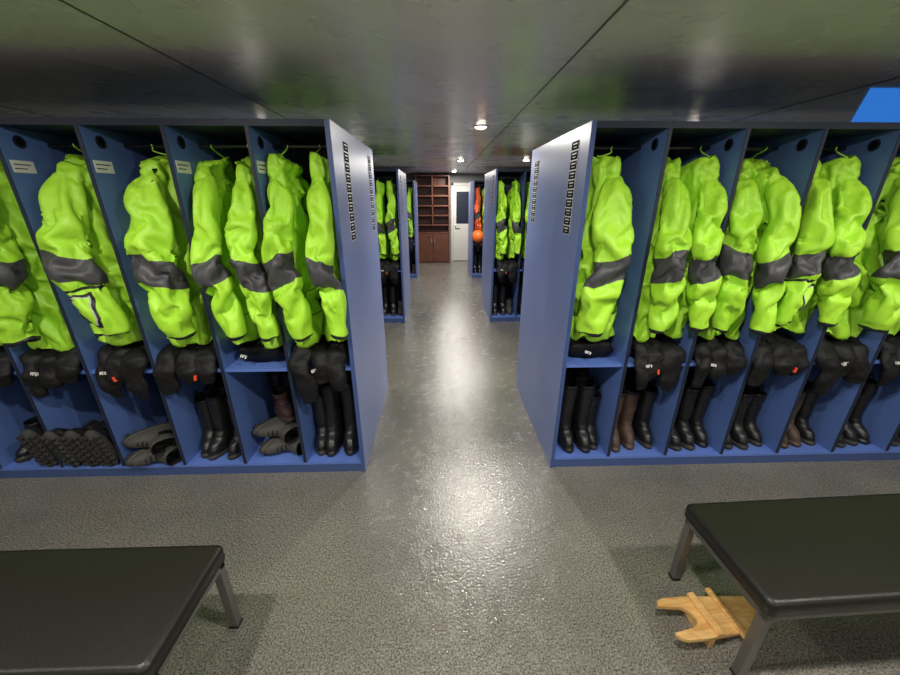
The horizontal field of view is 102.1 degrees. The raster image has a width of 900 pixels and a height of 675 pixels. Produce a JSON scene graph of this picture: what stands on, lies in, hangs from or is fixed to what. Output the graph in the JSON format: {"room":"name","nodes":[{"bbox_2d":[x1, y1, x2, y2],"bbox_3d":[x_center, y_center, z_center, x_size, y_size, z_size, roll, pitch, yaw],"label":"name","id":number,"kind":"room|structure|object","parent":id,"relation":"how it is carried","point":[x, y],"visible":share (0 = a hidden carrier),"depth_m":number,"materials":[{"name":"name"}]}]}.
{"room":"locker room","nodes":[
{"label":"locker room","id":0,"kind":"room"},
{"bbox_2d":[58,0,382,168],"bbox_3d":[-1.383,-2.050,3.616,0.008,0.004,13.500,-1,21,-2],"label":"trim","id":1,"kind":"structure","parent":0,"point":[62,1],"depth_m":1.60,"materials":[{"name":"grey"}]},
{"bbox_2d":[405,173,484,260],"bbox_3d":[-0.205,-3.397,10.413,8.440,2.360,0.080,-1,21,-2],"label":"wall","id":2,"kind":"structure","parent":0,"point":[454,178],"depth_m":10.01,"materials":[{"name":"paint"}]},
{"bbox_2d":[451,183,468,260],"bbox_3d":[0.498,-3.259,10.386,0.920,2.120,0.109,-1,21,-2],"label":"door","id":3,"kind":"structure","parent":2,"relation":"in","point":[459,194],"depth_m":10.36,"materials":[{"name":"white paint"}]},
{"bbox_2d":[0,260,899,674],"bbox_3d":[-0.003,0.160,4.508,8.440,0.050,13.500,-1,21,-2],"label":"floor","id":4,"kind":"structure","parent":0,"point":[458,548],"depth_m":1.98,"materials":[{"name":"concrete"}]},
{"bbox_2d":[0,545,242,674],"bbox_3d":[-1.685,1.117,1.318,1.580,0.450,0.430,-1,21,-2],"label":"bench","id":5,"kind":"object","parent":4,"relation":"on","point":[125,610],"visible":1,"depth_m":1.24,"materials":[{"name":"black leather"}]},
{"bbox_2d":[0,117,387,477],"bbox_3d":[-2.375,-0.259,2.615,3.572,2.090,1.203,-1,21,-2],"label":"locker","id":6,"kind":"object","parent":4,"relation":"on","point":[45,142],"depth_m":2.22,"materials":[{"name":"blue metal"}]},
{"bbox_2d":[0,346,14,386],"bbox_3d":[-2.764,0.118,2.358,0.378,0.310,0.583,-1,21,-2],"label":"trousers","id":7,"kind":"object","parent":6,"relation":"on","point":[7,370],"visible":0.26,"depth_m":2.14,"materials":[{"name":"black fabric"}]},
{"bbox_2d":[9,160,36,173],"bbox_3d":[-2.144,-0.858,1.831,0.002,0.056,0.110,-1,21,-2],"label":"name label","id":8,"kind":"object","parent":6,"relation":"attached to","point":[18,166],"visible":1,"depth_m":1.83,"materials":[{"name":"white"}]},
{"bbox_2d":[14,416,40,462],"bbox_3d":[-2.875,0.692,2.520,0.115,0.229,0.286,2,21,4],"label":"boot","id":9,"kind":"object","parent":6,"relation":"on","point":[22,454],"visible":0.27,"depth_m":2.45,"materials":[{"name":"leather"}]},
{"bbox_2d":[15,427,57,466],"bbox_3d":[-2.643,0.672,2.420,0.127,0.316,0.305,-3,21,-7],"label":"boot","id":10,"kind":"object","parent":6,"relation":"on","point":[29,438],"visible":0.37,"depth_m":2.30,"materials":[{"name":"black rubber"}]},
{"bbox_2d":[0,161,74,351],"bbox_3d":[-2.361,-0.497,2.115,0.380,1.126,0.760,-1,21,-2],"label":"hooded jacket","id":11,"kind":"object","parent":6,"relation":"hanging from","point":[30,313],"visible":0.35,"depth_m":1.95,"materials":[{"name":"fabric"}]},
{"bbox_2d":[20,347,81,397],"bbox_3d":[-2.374,0.122,2.373,0.377,0.313,0.586,-1,21,-2],"label":"trousers","id":12,"kind":"object","parent":6,"relation":"on","point":[44,369],"visible":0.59,"depth_m":2.13,"materials":[{"name":"black fabric"}]},
{"bbox_2d":[39,420,100,467],"bbox_3d":[-2.460,0.675,2.413,0.127,0.314,0.313,2,21,6],"label":"boot","id":13,"kind":"object","parent":6,"relation":"on","point":[51,438],"visible":0.4,"depth_m":2.30,"materials":[{"name":"black rubber"}]},
{"bbox_2d":[59,420,106,466],"bbox_3d":[-2.356,0.674,2.417,0.127,0.314,0.313,-1,21,-2],"label":"boot","id":14,"kind":"object","parent":6,"relation":"on","point":[71,438],"visible":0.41,"depth_m":2.29,"materials":[{"name":"black rubber"}]},
{"bbox_2d":[35,143,142,345],"bbox_3d":[-1.971,-0.521,2.117,0.366,1.082,0.729,-1,21,-2],"label":"hooded jacket","id":15,"kind":"object","parent":6,"relation":"hanging from","point":[73,240],"visible":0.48,"depth_m":1.88,"materials":[{"name":"fabric"}]},
{"bbox_2d":[79,427,118,466],"bbox_3d":[-2.251,0.673,2.419,0.127,0.314,0.313,-4,21,-10],"label":"boot","id":16,"kind":"object","parent":6,"relation":"on","point":[98,440],"visible":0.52,"depth_m":2.31,"materials":[{"name":"black rubber"}]},
{"bbox_2d":[93,160,114,173],"bbox_3d":[-1.750,-0.863,1.842,0.002,0.056,0.110,-1,21,-2],"label":"name label","id":17,"kind":"object","parent":6,"relation":"attached to","point":[100,166],"visible":1,"depth_m":1.84,"materials":[{"name":"white"}]},
{"bbox_2d":[95,340,149,398],"bbox_3d":[-1.970,0.128,2.387,0.339,0.338,0.581,-2,21,-4],"label":"trousers","id":18,"kind":"object","parent":6,"relation":"on","point":[127,364],"visible":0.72,"depth_m":2.14,"materials":[{"name":"black fabric"}]},
{"bbox_2d":[125,446,181,466],"bbox_3d":[-1.941,0.782,2.420,0.229,0.115,0.286,10,23,24],"label":"boot","id":19,"kind":"object","parent":6,"relation":"on","point":[143,456],"visible":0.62,"depth_m":2.38,"materials":[{"name":"grey"}]},
{"bbox_2d":[122,421,177,455],"bbox_3d":[-1.963,0.685,2.395,0.286,0.124,0.236,-18,27,-38],"label":"boot","id":20,"kind":"object","parent":19,"relation":"on","point":[159,437],"visible":0.86,"depth_m":2.38,"materials":[{"name":"grey leather"}]},
{"bbox_2d":[123,144,212,347],"bbox_3d":[-1.572,-0.525,2.159,0.373,1.104,0.723,-1,21,-2],"label":"hooded jacket","id":21,"kind":"object","parent":6,"relation":"hanging from","point":[155,240],"visible":0.59,"depth_m":1.90,"materials":[{"name":"fabric"}]},
{"bbox_2d":[175,160,191,173],"bbox_3d":[-1.355,-0.867,1.853,0.002,0.056,0.110,-1,21,-2],"label":"name label","id":22,"kind":"object","parent":6,"relation":"attached to","point":[182,166],"visible":1,"depth_m":1.85,"materials":[{"name":"white"}]},
{"bbox_2d":[152,340,217,394],"bbox_3d":[-1.580,0.105,2.391,0.378,0.310,0.583,-1,21,-2],"label":"trousers","id":23,"kind":"object","parent":6,"relation":"on","point":[193,362],"visible":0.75,"depth_m":2.15,"materials":[{"name":"black fabric"}]},
{"bbox_2d":[194,389,214,458],"bbox_3d":[-1.676,0.578,2.525,0.126,0.421,0.284,-5,22,-12],"label":"rubber boot","id":24,"kind":"object","parent":6,"relation":"on","point":[202,406],"visible":0.47,"depth_m":2.49,"materials":[{"name":"black"}]},
{"bbox_2d":[204,385,233,460],"bbox_3d":[-1.593,0.567,2.497,0.127,0.461,0.284,5,22,13],"label":"rubber boot","id":25,"kind":"object","parent":6,"relation":"on","point":[218,407],"visible":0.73,"depth_m":2.48,"materials":[{"name":"black rubber"}]},
{"bbox_2d":[190,145,259,344],"bbox_3d":[-1.261,-0.525,2.159,0.195,1.102,0.720,-1,21,-2],"label":"hooded jacket","id":26,"kind":"object","parent":6,"relation":"hanging from","point":[212,271],"visible":0.56,"depth_m":1.93,"materials":[{"name":"fabric"}]},
{"bbox_2d":[224,393,241,459],"bbox_3d":[-1.468,0.565,2.503,0.127,0.461,0.284,4,21,11],"label":"rubber boot","id":27,"kind":"object","parent":6,"relation":"on","point":[234,451],"visible":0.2,"depth_m":2.47,"materials":[{"name":"black"}]},
{"bbox_2d":[224,145,282,348],"bbox_3d":[-1.087,-0.514,2.159,0.207,1.126,0.715,-1,21,-3],"label":"hooded jacket","id":28,"kind":"object","parent":6,"relation":"hanging from","point":[244,235],"visible":0.55,"depth_m":1.89,"materials":[{"name":"fabric"}]},
{"bbox_2d":[237,338,284,362],"bbox_3d":[-1.178,0.030,2.403,0.347,0.167,0.532,-1,21,-2],"label":"trousers","id":29,"kind":"object","parent":6,"relation":"on","point":[255,351],"visible":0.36,"depth_m":2.25,"materials":[{"name":"black fabric"}]},
{"bbox_2d":[256,160,266,173],"bbox_3d":[-0.960,-0.871,1.864,0.002,0.056,0.110,-1,21,-2],"label":"name label","id":30,"kind":"object","parent":6,"relation":"attached to","point":[261,165],"visible":0.93,"depth_m":1.85,"materials":[{"name":"white"}]},
{"bbox_2d":[267,371,283,416],"bbox_3d":[-1.302,0.446,2.757,0.126,0.501,0.284,2,21,5],"label":"rubber boot","id":31,"kind":"object","parent":6,"relation":"in","point":[275,377],"visible":0.16,"depth_m":2.68,"materials":[{"name":"black"}]},
{"bbox_2d":[259,436,313,454],"bbox_3d":[-1.131,0.743,2.522,0.229,0.115,0.286,12,24,28],"label":"boot","id":32,"kind":"object","parent":6,"relation":"on","point":[273,445],"visible":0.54,"depth_m":2.48,"materials":[{"name":"grey"}]},
{"bbox_2d":[253,416,298,443],"bbox_3d":[-1.172,0.640,2.500,0.286,0.118,0.233,-19,28,-40],"label":"boot","id":33,"kind":"object","parent":32,"relation":"on","point":[273,427],"visible":0.7,"depth_m":2.47,"materials":[{"name":"grey leather"}]},
{"bbox_2d":[271,386,295,423],"bbox_3d":[-1.158,0.468,2.541,0.105,0.179,0.257,-18,27,-38],"label":"boot","id":34,"kind":"object","parent":33,"relation":"on","point":[283,408],"visible":1,"depth_m":2.50,"materials":[{"name":"brown leather"}]},
{"bbox_2d":[281,371,295,417],"bbox_3d":[-1.189,0.453,2.738,0.126,0.501,0.284,2,21,4],"label":"rubber boot","id":35,"kind":"object","parent":6,"relation":"in","point":[285,377],"visible":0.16,"depth_m":2.68,"materials":[{"name":"black"}]},
{"bbox_2d":[261,145,324,347],"bbox_3d":[-0.874,-0.526,2.175,0.208,1.115,0.723,1,21,2],"label":"hooded jacket","id":36,"kind":"object","parent":6,"relation":"hanging from","point":[286,221],"visible":0.7,"depth_m":1.93,"materials":[{"name":"fabric"}]},
{"bbox_2d":[288,335,349,402],"bbox_3d":[-0.810,0.134,2.421,0.376,0.376,0.597,-1,21,-2],"label":"trousers","id":37,"kind":"object","parent":6,"relation":"on","point":[328,359],"visible":0.74,"depth_m":2.18,"materials":[{"name":"black fabric"}]},
{"bbox_2d":[313,384,327,455],"bbox_3d":[-0.902,0.557,2.542,0.123,0.447,0.276,0,21,-1],"label":"rubber boot","id":38,"kind":"object","parent":6,"relation":"on","point":[318,406],"visible":0.51,"depth_m":2.51,"materials":[{"name":"black"}]},
{"bbox_2d":[305,144,347,341],"bbox_3d":[-0.701,-0.528,2.165,0.194,1.104,0.721,-3,21,-9],"label":"hooded jacket","id":39,"kind":"object","parent":6,"relation":"hanging from","point":[321,248],"visible":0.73,"depth_m":1.88,"materials":[{"name":"fabric"}]},
{"bbox_2d":[319,382,343,456],"bbox_3d":[-0.830,0.518,2.526,0.134,0.531,0.302,-1,21,-2],"label":"rubber boot","id":40,"kind":"object","parent":6,"relation":"on","point":[331,399],"visible":0.8,"depth_m":2.51,"materials":[{"name":"black rubber"}]},
{"bbox_2d":[340,373,358,455],"bbox_3d":[-0.703,0.514,2.537,0.134,0.531,0.302,-1,21,-2],"label":"rubber boot","id":41,"kind":"object","parent":6,"relation":"on","point":[351,442],"visible":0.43,"depth_m":2.52,"materials":[{"name":"black rubber"}]},
{"bbox_2d":[373,169,410,322],"bbox_3d":[-2.469,-1.393,5.568,3.572,2.090,1.203,-1,21,-2],"label":"locker","id":42,"kind":"object","parent":4,"relation":"on","point":[403,291],"depth_m":5.38,"materials":[{"name":"blue metal"}]},
{"bbox_2d":[375,178,389,258],"bbox_3d":[-0.962,-1.669,5.139,0.159,1.104,0.721,-2,21,-5],"label":"hooded jacket","id":43,"kind":"object","parent":42,"relation":"hanging from","point":[383,241],"visible":0.94,"depth_m":4.92,"materials":[{"name":"fabric"}]},
{"bbox_2d":[381,284,389,315],"bbox_3d":[-0.987,-0.586,5.501,0.127,0.461,0.284,2,21,6],"label":"rubber boot","id":44,"kind":"object","parent":42,"relation":"in","point":[385,290],"visible":0.81,"depth_m":5.48,"materials":[{"name":"black"}]},
{"bbox_2d":[380,257,400,283],"bbox_3d":[-0.892,-1.018,5.373,0.339,0.338,0.581,-2,21,-4],"label":"trousers","id":45,"kind":"object","parent":42,"relation":"on","point":[388,267],"visible":0.86,"depth_m":5.13,"materials":[{"name":"black fabric"}]},
{"bbox_2d":[388,283,396,315],"bbox_3d":[-0.862,-0.579,5.482,0.127,0.461,0.284,-1,21,-2],"label":"rubber boot","id":46,"kind":"object","parent":42,"relation":"in","point":[392,288],"visible":1,"depth_m":5.46,"materials":[{"name":"black"}]},
{"bbox_2d":[385,179,399,260],"bbox_3d":[-0.790,-1.673,5.147,0.185,1.104,0.726,-1,21,-2],"label":"hooded jacket","id":47,"kind":"object","parent":42,"relation":"hanging from","point":[391,219],"visible":0.91,"depth_m":4.90,"materials":[{"name":"fabric"}]},
{"bbox_2d":[397,299,402,315],"bbox_3d":[-0.753,-0.461,5.552,0.104,0.206,0.257,-1,21,-2],"label":"boot","id":48,"kind":"object","parent":42,"relation":"on","point":[400,303],"visible":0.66,"depth_m":5.51,"materials":[{"name":"grey"}]},
{"bbox_2d":[406,180,419,277],"bbox_3d":[-2.566,-2.550,8.582,3.570,2.090,1.203,-1,21,-2],"label":"locker","id":49,"kind":"object","parent":4,"relation":"on","point":[412,183],"visible":0.02,"depth_m":8.41,"materials":[{"name":"metal"}]},
{"bbox_2d":[407,186,414,237],"bbox_3d":[-0.887,-2.826,8.154,0.180,1.102,0.699,-1,21,-2],"label":"hooded jacket","id":50,"kind":"object","parent":49,"relation":"hanging from","point":[410,207],"visible":0.93,"depth_m":7.95,"materials":[{"name":"fabric"}]},
{"bbox_2d":[415,175,449,262],"bbox_3d":[-0.477,-3.272,10.170,0.920,2.300,0.443,-1,21,-2],"label":"tall cabinet","id":51,"kind":"object","parent":4,"relation":"on","point":[433,191],"visible":0.84,"depth_m":10.19,"materials":[{"name":"brown wood"}]},
{"bbox_2d":[468,180,484,277],"bbox_3d":[2.267,-2.602,8.716,3.570,2.090,1.203,-1,21,-2],"label":"locker","id":52,"kind":"object","parent":4,"relation":"on","point":[473,184],"visible":0.02,"depth_m":8.46,"materials":[{"name":"metal"}]},
{"bbox_2d":[472,182,482,241],"bbox_3d":[0.615,-2.684,7.841,0.260,1.230,0.260,10,23,23],"label":"buoy","id":53,"kind":"object","parent":52,"relation":"attached to","point":[477,236],"visible":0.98,"depth_m":7.91,"materials":[{"name":"orange plastic"}]},
{"bbox_2d":[474,187,481,230],"bbox_3d":[0.609,-2.844,8.198,0.191,1.104,0.718,-1,21,-2],"label":"hooded jacket","id":54,"kind":"object","parent":52,"relation":"hanging from","point":[476,223],"visible":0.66,"depth_m":7.95,"materials":[{"name":"orange fabric"}]},
{"bbox_2d":[477,254,481,272],"bbox_3d":[0.695,-1.764,8.568,0.127,0.461,0.284,1,21,4],"label":"rubber boot","id":55,"kind":"object","parent":52,"relation":"in","point":[479,256],"visible":0.96,"depth_m":8.55,"materials":[{"name":"black"}]},
{"bbox_2d":[481,188,484,231],"bbox_3d":[0.788,-2.846,8.204,0.191,1.104,0.718,-1,21,-2],"label":"hooded jacket","id":56,"kind":"object","parent":52,"relation":"hanging from","point":[482,192],"visible":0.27,"depth_m":8.14,"materials":[{"name":"fabric"}]},
{"bbox_2d":[481,169,530,321],"bbox_3d":[2.361,-1.444,5.702,3.572,2.090,1.203,-1,21,-2],"label":"locker","id":57,"kind":"object","parent":4,"relation":"on","point":[489,272],"depth_m":5.37,"materials":[{"name":"blue metal"}]},
{"bbox_2d":[492,282,498,314],"bbox_3d":[0.675,-0.598,5.531,0.127,0.461,0.284,1,21,4],"label":"rubber boot","id":58,"kind":"object","parent":57,"relation":"in","point":[495,286],"visible":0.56,"depth_m":5.50,"materials":[{"name":"black"}]},
{"bbox_2d":[494,180,507,259],"bbox_3d":[0.706,-1.688,5.189,0.185,1.104,0.726,-1,21,-2],"label":"hooded jacket","id":59,"kind":"object","parent":57,"relation":"hanging from","point":[501,241],"visible":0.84,"depth_m":4.93,"materials":[{"name":"fabric"}]},
{"bbox_2d":[498,282,506,314],"bbox_3d":[0.795,-0.598,5.532,0.127,0.461,0.284,0,21,0],"label":"rubber boot","id":60,"kind":"object","parent":57,"relation":"in","point":[502,287],"visible":0.95,"depth_m":5.51,"materials":[{"name":"black"}]},
{"bbox_2d":[494,256,518,282],"bbox_3d":[0.793,-1.036,5.420,0.339,0.338,0.581,-2,21,-4],"label":"trousers","id":61,"kind":"object","parent":57,"relation":"on","point":[505,266],"visible":0.91,"depth_m":5.18,"materials":[{"name":"black fabric"}]},
{"bbox_2d":[505,298,511,314],"bbox_3d":[0.907,-0.478,5.598,0.104,0.206,0.257,-1,21,-2],"label":"boot","id":62,"kind":"object","parent":57,"relation":"on","point":[508,301],"visible":0.96,"depth_m":5.57,"materials":[{"name":"grey"}]},
{"bbox_2d":[504,179,521,258],"bbox_3d":[0.893,-1.689,5.190,0.159,1.104,0.721,-2,21,-5],"label":"hooded jacket","id":63,"kind":"object","parent":57,"relation":"hanging from","point":[513,211],"visible":0.87,"depth_m":5.02,"materials":[{"name":"fabric"}]},
{"bbox_2d":[517,281,522,314],"bbox_3d":[1.075,-0.624,5.543,0.126,0.501,0.284,0,21,-1],"label":"rubber boot","id":64,"kind":"object","parent":57,"relation":"in","point":[520,282],"visible":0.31,"depth_m":5.52,"materials":[{"name":"black"}]},
{"bbox_2d":[521,182,529,258],"bbox_3d":[1.091,-1.691,5.195,0.191,1.104,0.718,-1,21,-2],"label":"hooded jacket","id":65,"kind":"object","parent":57,"relation":"hanging from","point":[527,191],"visible":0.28,"depth_m":5.06,"materials":[{"name":"fabric"}]},
{"bbox_2d":[656,587,756,647],"bbox_3d":[1.136,1.212,1.581,0.454,0.083,0.210,-3,21,-8],"label":"jack","id":66,"kind":"object","parent":4,"relation":"on","point":[713,617],"visible":0.9,"depth_m":1.58,"materials":[{"name":"brown wood"}]},
{"bbox_2d":[516,120,899,467],"bbox_3d":[2.455,-0.311,2.749,3.572,2.090,1.203,-1,21,-2],"label":"locker","id":67,"kind":"object","parent":4,"relation":"on","point":[552,256],"depth_m":2.33,"materials":[{"name":"blue metal"}]},
{"bbox_2d":[557,376,577,453],"bbox_3d":[0.821,0.521,2.559,0.126,0.501,0.284,0,21,0],"label":"rubber boot","id":68,"kind":"object","parent":67,"relation":"in","point":[565,440],"visible":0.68,"depth_m":2.54,"materials":[{"name":"black rubber"}]},
{"bbox_2d":[572,367,588,378],"bbox_3d":[0.985,0.426,2.808,0.126,0.501,0.284,2,21,6],"label":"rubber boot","id":69,"kind":"object","parent":67,"relation":"on","point":[580,371],"visible":0.11,"depth_m":2.73,"materials":[{"name":"black"}]},
{"bbox_2d":[571,376,595,453],"bbox_3d":[0.940,0.521,2.561,0.126,0.501,0.284,1,21,1],"label":"rubber boot","id":70,"kind":"object","parent":67,"relation":"on","point":[586,385],"visible":0.77,"depth_m":2.55,"materials":[{"name":"black rubber"}]},
{"bbox_2d":[568,337,613,358],"bbox_3d":[0.889,0.008,2.461,0.347,0.167,0.532,-1,21,-2],"label":"trousers","id":71,"kind":"object","parent":67,"relation":"on","point":[583,348],"visible":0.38,"depth_m":2.30,"materials":[{"name":"black fabric"}]},
{"bbox_2d":[588,387,600,449],"bbox_3d":[1.014,0.558,2.605,0.120,0.400,0.270,-2,21,-6],"label":"rubber boot","id":72,"kind":"object","parent":67,"relation":"on","point":[597,395],"visible":0.5,"depth_m":2.57,"materials":[{"name":"black"}]},
{"bbox_2d":[570,146,633,341],"bbox_3d":[0.890,-0.547,2.229,0.366,1.115,0.734,-1,21,-2],"label":"hooded jacket","id":73,"kind":"object","parent":67,"relation":"hanging from","point":[608,234],"visible":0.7,"depth_m":1.98,"materials":[{"name":"fabric"}]},
{"bbox_2d":[611,384,625,452],"bbox_3d":[1.156,0.546,2.578,0.125,0.441,0.284,2,21,5],"label":"boot","id":74,"kind":"object","parent":67,"relation":"on","point":[615,448],"visible":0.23,"depth_m":2.53,"materials":[{"name":"brown leather"}]},
{"bbox_2d":[617,381,640,449],"bbox_3d":[1.272,0.537,2.602,0.125,0.441,0.284,3,21,8],"label":"boot","id":75,"kind":"object","parent":67,"relation":"on","point":[625,429],"visible":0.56,"depth_m":2.58,"materials":[{"name":"brown leather"}]},
{"bbox_2d":[632,381,657,448],"bbox_3d":[1.400,0.536,2.609,0.120,0.438,0.270,1,21,3],"label":"rubber boot","id":76,"kind":"object","parent":67,"relation":"on","point":[642,434],"visible":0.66,"depth_m":2.59,"materials":[{"name":"black rubber"}]},
{"bbox_2d":[630,333,685,390],"bbox_3d":[1.269,0.094,2.477,0.339,0.338,0.581,-2,21,-4],"label":"trousers","id":77,"kind":"object","parent":67,"relation":"on","point":[660,355],"visible":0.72,"depth_m":2.23,"materials":[{"name":"black fabric"}]},
{"bbox_2d":[633,157,691,342],"bbox_3d":[1.218,-0.547,2.214,0.268,1.104,0.754,-1,21,-2],"label":"hooded jacket","id":78,"kind":"object","parent":67,"relation":"hanging from","point":[664,281],"visible":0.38,"depth_m":1.95,"materials":[{"name":"fabric"}]},
{"bbox_2d":[668,390,683,451],"bbox_3d":[1.568,0.533,2.585,0.127,0.461,0.284,-2,21,-6],"label":"rubber boot","id":79,"kind":"object","parent":67,"relation":"in","point":[675,442],"visible":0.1,"depth_m":2.55,"materials":[{"name":"black"}]},
{"bbox_2d":[674,380,699,450],"bbox_3d":[1.681,0.529,2.594,0.127,0.461,0.284,0,21,0],"label":"rubber boot","id":80,"kind":"object","parent":67,"relation":"on","point":[688,398],"visible":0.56,"depth_m":2.57,"materials":[{"name":"black rubber"}]},
{"bbox_2d":[663,146,727,338],"bbox_3d":[1.371,-0.554,2.218,0.210,1.093,0.714,-2,21,-6],"label":"hooded jacket","id":81,"kind":"object","parent":67,"relation":"hanging from","point":[708,196],"visible":0.4,"depth_m":1.96,"materials":[{"name":"fabric"}]},
{"bbox_2d":[689,376,714,447],"bbox_3d":[1.797,0.514,2.613,0.120,0.476,0.270,0,21,1],"label":"rubber boot","id":82,"kind":"object","parent":67,"relation":"on","point":[706,390],"visible":0.58,"depth_m":2.59,"materials":[{"name":"black rubber"}]},
{"bbox_2d":[691,333,747,387],"bbox_3d":[1.655,0.080,2.484,0.377,0.313,0.586,-1,21,-2],"label":"trousers","id":83,"kind":"object","parent":67,"relation":"on","point":[715,358],"visible":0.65,"depth_m":2.24,"materials":[{"name":"black fabric"}]},
{"bbox_2d":[724,433,732,449],"bbox_3d":[1.960,0.544,2.612,0.126,0.421,0.284,-4,21,-10],"label":"rubber boot","id":84,"kind":"object","parent":67,"relation":"in","point":[729,445],"visible":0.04,"depth_m":2.56,"materials":[{"name":"black"}]},
{"bbox_2d":[698,158,762,339],"bbox_3d":[1.594,-0.559,2.246,0.218,1.104,0.726,-1,21,-2],"label":"hooded jacket","id":85,"kind":"object","parent":67,"relation":"hanging from","point":[735,259],"visible":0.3,"depth_m":1.97,"materials":[{"name":"fabric"}]},
{"bbox_2d":[730,385,753,449],"bbox_3d":[2.076,0.546,2.606,0.126,0.421,0.284,-2,21,-5],"label":"rubber boot","id":86,"kind":"object","parent":67,"relation":"on","point":[738,434],"visible":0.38,"depth_m":2.58,"materials":[{"name":"black"}]},
{"bbox_2d":[743,384,766,446],"bbox_3d":[2.200,0.545,2.638,0.120,0.400,0.270,-3,21,-7],"label":"rubber boot","id":87,"kind":"object","parent":67,"relation":"on","point":[753,433],"visible":0.52,"depth_m":2.61,"materials":[{"name":"black rubber"}]},
{"bbox_2d":[714,147,801,339],"bbox_3d":[1.765,-0.556,2.238,0.190,1.104,0.721,-1,21,-3],"label":"hooded jacket","id":88,"kind":"object","parent":67,"relation":"hanging from","point":[780,200],"visible":0.33,"depth_m":1.98,"materials":[{"name":"fabric"}]},
{"bbox_2d":[746,331,809,385],"bbox_3d":[2.054,0.067,2.491,0.378,0.310,0.583,-1,21,-2],"label":"trousers","id":89,"kind":"object","parent":67,"relation":"hanging from","point":[780,352],"visible":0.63,"depth_m":2.25,"materials":[{"name":"black fabric"}]},
{"bbox_2d":[786,387,808,447],"bbox_3d":[2.466,0.526,2.631,0.125,0.441,0.284,1,21,3],"label":"boot","id":90,"kind":"object","parent":67,"relation":"on","point":[793,435],"visible":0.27,"depth_m":2.59,"materials":[{"name":"brown leather"}]},
{"bbox_2d":[773,160,835,330],"bbox_3d":[1.992,-0.585,2.252,0.218,1.060,0.711,0,21,0],"label":"hooded jacket","id":91,"kind":"object","parent":67,"relation":"hanging from","point":[816,234],"visible":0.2,"depth_m":1.98,"materials":[{"name":"fabric"}]},
{"bbox_2d":[794,380,818,445],"bbox_3d":[2.584,0.524,2.642,0.120,0.438,0.270,2,21,4],"label":"rubber boot","id":92,"kind":"object","parent":67,"relation":"on","point":[801,422],"visible":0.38,"depth_m":2.62,"materials":[{"name":"black rubber"}]},
{"bbox_2d":[777,147,871,333],"bbox_3d":[2.154,-0.576,2.244,0.210,1.071,0.714,-2,21,-4],"label":"hooded jacket","id":93,"kind":"object","parent":67,"relation":"hanging from","point":[839,278],"visible":0.31,"depth_m":1.99,"materials":[{"name":"fabric"}]},
{"bbox_2d":[809,334,870,394],"bbox_3d":[2.441,0.100,2.511,0.376,0.376,0.597,-1,21,-2],"label":"trousers","id":94,"kind":"object","parent":67,"relation":"on","point":[847,359],"visible":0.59,"depth_m":2.26,"materials":[{"name":"black fabric"}]},
{"bbox_2d":[836,433,845,447],"bbox_3d":[2.767,0.538,2.628,0.126,0.421,0.284,-4,21,-11],"label":"rubber boot","id":95,"kind":"object","parent":67,"relation":"in","point":[841,443],"visible":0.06,"depth_m":2.57,"materials":[{"name":"black"}]},
{"bbox_2d":[842,390,863,445],"bbox_3d":[2.884,0.530,2.649,0.126,0.421,0.284,-3,21,-9],"label":"rubber boot","id":96,"kind":"object","parent":67,"relation":"on","point":[850,436],"visible":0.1,"depth_m":2.61,"materials":[{"name":"black"}]},
{"bbox_2d":[825,157,899,339],"bbox_3d":[2.468,-0.570,2.274,0.361,1.104,0.714,2,21,4],"label":"hooded jacket","id":97,"kind":"object","parent":67,"relation":"hanging from","point":[874,306],"visible":0.28,"depth_m":2.08,"materials":[{"name":"fabric"}]},
{"bbox_2d":[849,373,878,444],"bbox_3d":[2.982,0.502,2.646,0.120,0.476,0.270,0,21,1],"label":"rubber boot","id":98,"kind":"object","parent":67,"relation":"on","point":[870,388],"visible":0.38,"depth_m":2.62,"materials":[{"name":"black rubber"}]},
{"bbox_2d":[876,331,899,386],"bbox_3d":[2.848,0.077,2.521,0.339,0.338,0.581,-2,21,-4],"label":"trousers","id":99,"kind":"object","parent":67,"relation":"on","point":[889,353],"visible":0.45,"depth_m":2.28,"materials":[{"name":"black fabric"}]},
{"bbox_2d":[888,320,899,334],"bbox_3d":[2.769,-0.569,2.272,0.163,1.104,0.721,-2,21,-6],"label":"hooded jacket","id":100,"kind":"object","parent":67,"relation":"hanging from","point":[896,328],"visible":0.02,"depth_m":2.27,"materials":[{"name":"fabric"}]},
{"bbox_2d":[668,493,899,674],"bbox_3d":[1.873,1.021,1.569,1.590,0.450,0.455,-1,21,-3],"label":"bench","id":101,"kind":"object","parent":4,"relation":"on","point":[817,557],"visible":1,"depth_m":1.43,"materials":[{"name":"black leather"}]},
{"bbox_2d":[684,493,899,617],"bbox_3d":[1.873,0.841,1.500,1.590,0.065,0.455,-1,21,-3],"label":"cushion","id":102,"kind":"object","parent":101,"relation":"on","point":[837,554],"depth_m":1.43,"materials":[{"name":"black leather"}]},
{"bbox_2d":[0,0,899,173],"bbox_3d":[-0.003,-2.090,3.645,8.440,0.050,13.500,-1,21,-2],"label":"ceiling","id":103,"kind":"structure","parent":0,"point":[411,81],"depth_m":1.76,"materials":[{"name":"metal"}]},
{"bbox_2d":[461,0,628,173],"bbox_3d":[0.517,-2.070,3.669,0.008,0.004,13.500,-1,21,-2],"label":"trim","id":104,"kind":"structure","parent":103,"relation":"attached to","point":[625,1],"depth_m":1.71,"materials":[{"name":"grey"}]},
{"bbox_2d":[733,77,899,120],"bbox_3d":[2.416,-2.091,3.721,0.008,0.004,13.500,-1,21,-2],"label":"trim","id":105,"kind":"structure","parent":103,"relation":"attached to","point":[897,77],"depth_m":2.38,"materials":[{"name":"grey"}]},
{"bbox_2d":[851,88,899,121],"bbox_3d":[3.368,-1.700,2.707,1.680,0.006,1.030,-1,21,-2],"label":"ceiling light panel","id":106,"kind":"object","parent":103,"relation":"attached to","point":[879,104],"visible":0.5,"depth_m":2.65,"materials":[{"name":"blue plastic"}]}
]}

